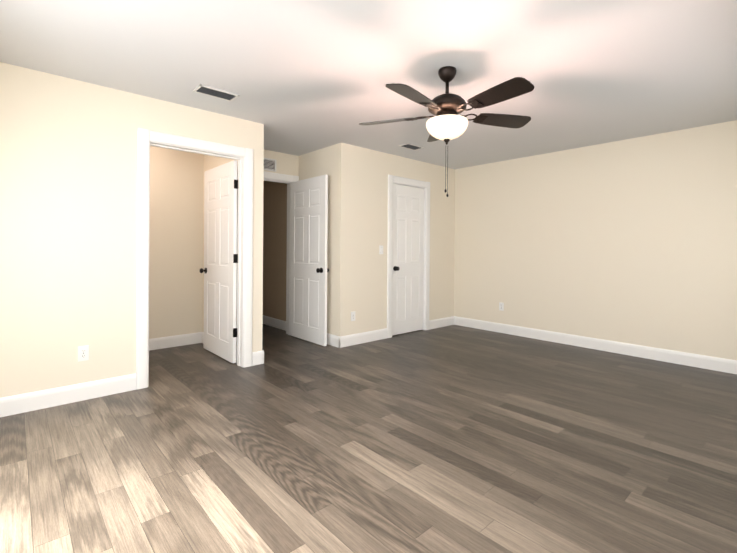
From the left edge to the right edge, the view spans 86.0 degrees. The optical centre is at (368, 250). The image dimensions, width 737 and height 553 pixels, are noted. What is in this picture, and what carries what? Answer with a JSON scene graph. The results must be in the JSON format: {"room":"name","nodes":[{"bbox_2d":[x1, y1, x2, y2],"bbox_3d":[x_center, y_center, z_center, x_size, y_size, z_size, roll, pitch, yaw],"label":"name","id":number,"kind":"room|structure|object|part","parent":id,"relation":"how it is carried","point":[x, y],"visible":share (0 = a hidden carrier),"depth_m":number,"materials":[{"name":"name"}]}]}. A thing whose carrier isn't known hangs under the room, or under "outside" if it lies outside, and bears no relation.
{"room":"empty bedroom","nodes":[
{"label":"empty bedroom","id":0,"kind":"room"},
{"bbox_2d":[149,146,203,338],"bbox_3d":[-2.750,-0.078,4.378,1.740,2.440,0.140,0,0,-42],"label":"wall","id":1,"kind":"structure","parent":0,"point":[176,251],"depth_m":4.70,"materials":[{"name":"beige paint"}]},
{"bbox_2d":[149,332,201,350],"bbox_3d":[-2.662,1.078,4.363,1.620,0.131,0.015,0,0,-42],"label":"baseboard","id":2,"kind":"structure","parent":1,"relation":"attached to","point":[173,341],"depth_m":4.69,"materials":[{"name":"white wood"}]},
{"bbox_2d":[202,155,237,346],"bbox_3d":[-1.660,-0.070,4.572,0.140,2.440,1.310,0,0,-42],"label":"wall","id":3,"kind":"structure","parent":0,"point":[210,162],"depth_m":4.73,"materials":[{"name":"beige paint"}]},
{"bbox_2d":[200,160,237,362],"bbox_3d":[-1.619,0.115,4.288,0.177,2.048,0.834,0,0,-42],"label":"bathroom door","id":4,"kind":"structure","parent":3,"relation":"in","point":[220,245],"depth_m":4.22,"materials":[{"name":"white wood"}]},
{"bbox_2d":[0,62,454,397],"bbox_3d":[-0.885,-0.064,4.295,6.180,2.440,0.140,0,0,-42],"label":"wall","id":5,"kind":"structure","parent":0,"point":[68,210],"depth_m":3.10,"materials":[{"name":"beige paint"}]},
{"bbox_2d":[0,373,135,416],"bbox_3d":[-2.477,1.083,2.765,1.495,0.131,0.015,0,0,-42],"label":"baseboard","id":6,"kind":"structure","parent":5,"relation":"attached to","point":[28,402],"depth_m":2.95,"materials":[{"name":"white wood"}]},
{"bbox_2d":[78,345,88,361],"bbox_3d":[-2.187,0.792,3.029,0.070,0.115,0.008,0,0,-42],"label":"outlet","id":7,"kind":"object","parent":5,"relation":"attached to","point":[80,348],"depth_m":3.03,"materials":[{"name":"white plastic"}]},
{"bbox_2d":[148,172,149,386],"bbox_3d":[-1.904,0.108,3.378,0.020,2.086,0.140,0,0,-42],"label":"trim","id":8,"kind":"structure","parent":5,"relation":"attached to","point":[149,237],"depth_m":3.33,"materials":[{"name":"white wood"}]},
{"bbox_2d":[136,128,252,389],"bbox_3d":[-1.534,0.072,3.603,1.020,2.161,0.020,0,0,-42],"label":"door frame","id":9,"kind":"structure","parent":5,"relation":"attached to","point":[142,275],"depth_m":3.31,"materials":[{"name":"white wood"}]},
{"bbox_2d":[150,141,243,159],"bbox_3d":[-1.581,-0.924,3.660,0.830,0.020,0.140,0,0,-42],"label":"trim","id":10,"kind":"structure","parent":5,"relation":"attached to","point":[186,148],"depth_m":3.59,"materials":[{"name":"white wood"}]},
{"bbox_2d":[237,158,243,366],"bbox_3d":[-1.272,0.111,3.947,0.020,2.086,0.140,0,0,-42],"label":"trim","id":11,"kind":"structure","parent":5,"relation":"attached to","point":[242,265],"depth_m":3.91,"materials":[{"name":"white wood"}]},
{"bbox_2d":[252,350,263,365],"bbox_3d":[-1.116,1.089,3.993,0.130,0.131,0.015,0,0,-42],"label":"baseboard","id":12,"kind":"structure","parent":5,"relation":"attached to","point":[257,357],"depth_m":3.98,"materials":[{"name":"white wood"}]},
{"bbox_2d":[339,328,387,347],"bbox_3d":[-0.050,1.095,4.953,0.800,0.131,0.015,0,0,-42],"label":"baseboard","id":13,"kind":"structure","parent":5,"relation":"attached to","point":[360,338],"depth_m":4.93,"materials":[{"name":"white wood"}]},
{"bbox_2d":[387,175,392,337],"bbox_3d":[0.289,0.082,5.247,0.090,2.161,0.020,0,0,-42],"label":"trim","id":14,"kind":"structure","parent":5,"relation":"attached to","point":[389,253],"depth_m":5.23,"materials":[{"name":"white wood"}]},
{"bbox_2d":[392,184,423,334],"bbox_3d":[0.545,0.127,5.542,0.669,2.048,0.177,0,0,-42],"label":"closet door","id":15,"kind":"structure","parent":5,"relation":"in","point":[408,260],"depth_m":5.52,"materials":[{"name":"white wood"}]},
{"bbox_2d":[393,176,426,187],"bbox_3d":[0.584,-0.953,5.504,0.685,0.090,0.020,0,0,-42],"label":"trim","id":16,"kind":"structure","parent":5,"relation":"attached to","point":[408,181],"depth_m":5.48,"materials":[{"name":"white wood"}]},
{"bbox_2d":[422,188,425,329],"bbox_3d":[0.781,0.121,5.799,0.020,2.086,0.140,0,0,-42],"label":"trim","id":17,"kind":"structure","parent":5,"relation":"attached to","point":[424,261],"depth_m":5.75,"materials":[{"name":"white wood"}]},
{"bbox_2d":[425,182,429,329],"bbox_3d":[0.865,0.085,5.766,0.090,2.161,0.020,0,0,-42],"label":"trim","id":18,"kind":"structure","parent":5,"relation":"attached to","point":[427,253],"depth_m":5.75,"materials":[{"name":"white wood"}]},
{"bbox_2d":[429,316,453,329],"bbox_3d":[1.119,1.101,6.008,0.620,0.131,0.015,0,0,-42],"label":"baseboard","id":19,"kind":"structure","parent":5,"relation":"attached to","point":[441,322],"depth_m":5.99,"materials":[{"name":"white wood"}]},
{"bbox_2d":[264,149,293,174],"bbox_3d":[-1.373,-1.115,5.111,0.860,0.350,0.140,0,0,-42],"label":"wall","id":20,"kind":"structure","parent":0,"point":[284,163],"depth_m":5.23,"materials":[{"name":"beige paint"}]},
{"bbox_2d":[264,158,275,171],"bbox_3d":[-1.323,-1.104,5.056,0.320,0.160,0.010,0,0,-42],"label":"air vent","id":21,"kind":"object","parent":20,"relation":"in","point":[269,164],"visible":0.54,"depth_m":5.10,"materials":[{"name":"white metal"}]},
{"bbox_2d":[263,179,289,183],"bbox_3d":[-1.366,-0.910,5.102,0.788,0.011,0.036,0,0,-42],"label":"trim","id":22,"kind":"structure","parent":20,"relation":"attached to","point":[275,181],"depth_m":5.21,"materials":[{"name":"white wood"}]},
{"bbox_2d":[263,171,293,181],"bbox_3d":[-1.321,-0.965,5.052,0.820,0.090,0.020,0,0,-42],"label":"door frame","id":23,"kind":"structure","parent":20,"relation":"attached to","point":[278,176],"depth_m":5.17,"materials":[{"name":"white wood"}]},
{"bbox_2d":[294,155,298,175],"bbox_3d":[-1.035,-0.068,5.425,0.070,2.440,0.140,0,0,-42],"label":"wall","id":24,"kind":"structure","parent":0,"point":[296,165],"depth_m":5.37,"materials":[{"name":"beige paint"}]},
{"bbox_2d":[286,184,288,333],"bbox_3d":[-1.074,0.109,5.392,0.020,2.086,0.140,0,0,-42],"label":"trim","id":25,"kind":"structure","parent":24,"relation":"attached to","point":[287,260],"depth_m":5.42,"materials":[{"name":"white wood"}]},
{"bbox_2d":[288,184,289,334],"bbox_3d":[-1.077,0.119,5.372,0.011,2.066,0.036,0,0,-42],"label":"trim","id":26,"kind":"structure","parent":24,"relation":"attached to","point":[289,263],"depth_m":5.37,"materials":[{"name":"white wood"}]},
{"bbox_2d":[289,175,328,345],"bbox_3d":[-0.778,0.119,5.020,0.177,2.048,0.814,0,0,-42],"label":"entry door","id":27,"kind":"structure","parent":24,"relation":"in","point":[309,269],"depth_m":4.96,"materials":[{"name":"white wood"}]},
{"bbox_3d":[-0.553,0.242,4.769,0.177,0.066,0.066,0,0,-42],"label":"knob","id":28,"kind":"part","parent":27,"relation":"part of","materials":[{"name":"black metal"}]},
{"bbox_2d":[263,145,333,334],"bbox_3d":[-1.526,-0.073,6.141,0.160,2.440,3.460,0,0,-42],"label":"wall","id":29,"kind":"structure","parent":0,"point":[274,241],"depth_m":5.76,"materials":[{"name":"beige paint"}]},
{"bbox_2d":[263,315,285,330],"bbox_3d":[-1.909,1.078,6.459,0.015,0.131,2.490,0,0,-42],"label":"baseboard","id":30,"kind":"structure","parent":29,"relation":"attached to","point":[275,322],"depth_m":5.88,"materials":[{"name":"white wood"}]},
{"bbox_2d":[327,333,340,347],"bbox_3d":[-0.657,1.090,5.040,0.015,0.131,0.955,0,0,-42],"label":"baseboard","id":31,"kind":"structure","parent":29,"relation":"attached to","point":[332,340],"depth_m":4.77,"materials":[{"name":"white wood"}]},
{"bbox_2d":[0,324,736,552],"bbox_3d":[-0.663,1.208,4.042,6.500,0.100,8.350,0,0,-42],"label":"floor","id":32,"kind":"structure","parent":0,"point":[454,439],"depth_m":2.25,"materials":[{"name":"brown wood"}]},
{"bbox_2d":[0,0,736,168],"bbox_3d":[-0.645,-1.332,4.036,6.500,0.100,8.350,0,0,-42],"label":"ceiling","id":33,"kind":"structure","parent":0,"point":[300,77],"depth_m":2.66,"materials":[{"name":"white paint"}]},
{"bbox_2d":[193,84,239,101],"bbox_3d":[-1.241,-1.280,3.224,0.320,0.008,0.175,0,0,-42],"label":"ceiling vent","id":34,"kind":"object","parent":33,"relation":"in","point":[200,86],"visible":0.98,"depth_m":3.19,"materials":[{"name":"white metal"}]},
{"bbox_2d":[197,87,234,99],"bbox_3d":[-1.241,-1.280,3.224,0.280,0.010,0.127,0,0,-42],"label":"louvres","id":35,"kind":"object","parent":34,"relation":"attached to","point":[219,94],"visible":0.92,"depth_m":3.22,"materials":[{"name":"grey metal"}]},
{"bbox_2d":[399,143,423,149],"bbox_3d":[0.527,-1.271,4.857,0.300,0.008,0.170,0,0,-42],"label":"ceiling vent","id":36,"kind":"object","parent":33,"relation":"in","point":[411,144],"visible":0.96,"depth_m":4.83,"materials":[{"name":"white metal"}]},
{"bbox_2d":[402,144,419,149],"bbox_3d":[0.527,-1.271,4.857,0.260,0.010,0.123,0,0,-42],"label":"louvres","id":37,"kind":"object","parent":36,"relation":"attached to","point":[411,147],"visible":0.81,"depth_m":4.86,"materials":[{"name":"grey metal"}]},
{"bbox_2d":[359,66,533,196],"bbox_3d":[0.551,-0.823,2.757,1.286,0.895,1.285,0,0,-42],"label":"ceiling fan","id":38,"kind":"object","parent":33,"relation":"hanging from","point":[447,123],"depth_m":2.68,"materials":[{"name":"brown metal"}]},
{"bbox_3d":[0.137,-0.959,2.945,0.423,0.043,0.161,0,0,21],"label":"ceiling fan blade","id":39,"kind":"part","parent":38,"relation":"part of","materials":[{"name":"brown wood"}]},
{"bbox_3d":[0.273,-0.956,2.438,0.161,0.043,0.423,1,0,39],"label":"ceiling fan blade","id":40,"kind":"part","parent":38,"relation":"part of","materials":[{"name":"brown wood"}]},
{"bbox_3d":[0.355,-0.954,2.852,0.137,0.031,0.205,0,0,-42],"label":"arm","id":41,"kind":"part","parent":38,"relation":"part of"},
{"bbox_3d":[0.431,-0.953,2.626,0.210,0.031,0.098,0,0,-42],"label":"arm","id":42,"kind":"part","parent":38,"relation":"part of"},
{"bbox_3d":[0.577,-0.956,3.231,0.161,0.043,0.423,0,0,3],"label":"ceiling fan blade","id":43,"kind":"part","parent":38,"relation":"part of","materials":[{"name":"brown wood"}]},
{"bbox_3d":[0.551,-0.558,2.787,0.036,0.365,0.015,0,0,-42],"label":"cord","id":44,"kind":"part","parent":38,"relation":"part of","materials":[{"name":"black plastic"}]},
{"bbox_3d":[0.553,-0.845,2.785,0.294,0.131,0.294,0,0,-42],"label":"lamp shade","id":45,"kind":"part","parent":38,"relation":"part of","materials":[{"name":"white glass"}]},
{"bbox_3d":[0.658,-0.951,2.613,0.101,0.031,0.210,0,0,-42],"label":"arm","id":46,"kind":"part","parent":38,"relation":"part of"},
{"bbox_3d":[0.758,-0.951,2.830,0.204,0.031,0.139,0,0,-42],"label":"arm","id":47,"kind":"part","parent":38,"relation":"part of"},
{"bbox_3d":[0.797,-0.953,2.411,0.161,0.043,0.423,0,0,-33],"label":"ceiling fan blade","id":48,"kind":"part","parent":38,"relation":"part of","materials":[{"name":"brown wood"}]},
{"bbox_3d":[0.985,-0.952,2.901,0.423,0.043,0.161,0,0,-15],"label":"ceiling fan blade","id":49,"kind":"part","parent":38,"relation":"part of","materials":[{"name":"brown wood"}]},
{"bbox_2d":[454,120,736,359],"bbox_3d":[2.841,-0.038,4.672,0.140,2.440,4.290,0,0,-42],"label":"wall","id":50,"kind":"structure","parent":0,"point":[632,241],"depth_m":4.58,"materials":[{"name":"beige paint"}]},
{"bbox_2d":[454,316,736,373],"bbox_3d":[2.728,1.115,4.675,0.015,0.131,4.150,0,0,-42],"label":"baseboard","id":51,"kind":"structure","parent":50,"relation":"attached to","point":[698,360],"depth_m":4.56,"materials":[{"name":"white wood"}]},
{"bbox_3d":[1.887,0.801,5.612,0.005,0.072,0.033,0,0,-42],"label":"outlet","id":52,"kind":"object","parent":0,"visible":0},
{"bbox_2d":[499,302,503,310],"bbox_3d":[1.890,0.801,5.614,0.006,0.115,0.070,0,0,-42],"label":"outlet","id":53,"kind":"object","parent":52,"relation":"attached to","point":[502,306],"visible":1,"depth_m":5.60,"materials":[{"name":"white plastic"}]},
{"bbox_3d":[0.170,-0.006,5.142,0.033,0.066,0.007,0,0,-42],"label":"light switch","id":54,"kind":"object","parent":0,"visible":0},
{"bbox_2d":[379,245,382,253],"bbox_3d":[0.167,-0.006,5.146,0.070,0.115,0.006,0,0,-42],"label":"switch plate","id":55,"kind":"object","parent":54,"relation":"attached to","point":[380,246],"visible":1,"depth_m":5.13,"materials":[{"name":"white plastic"}]}
]}

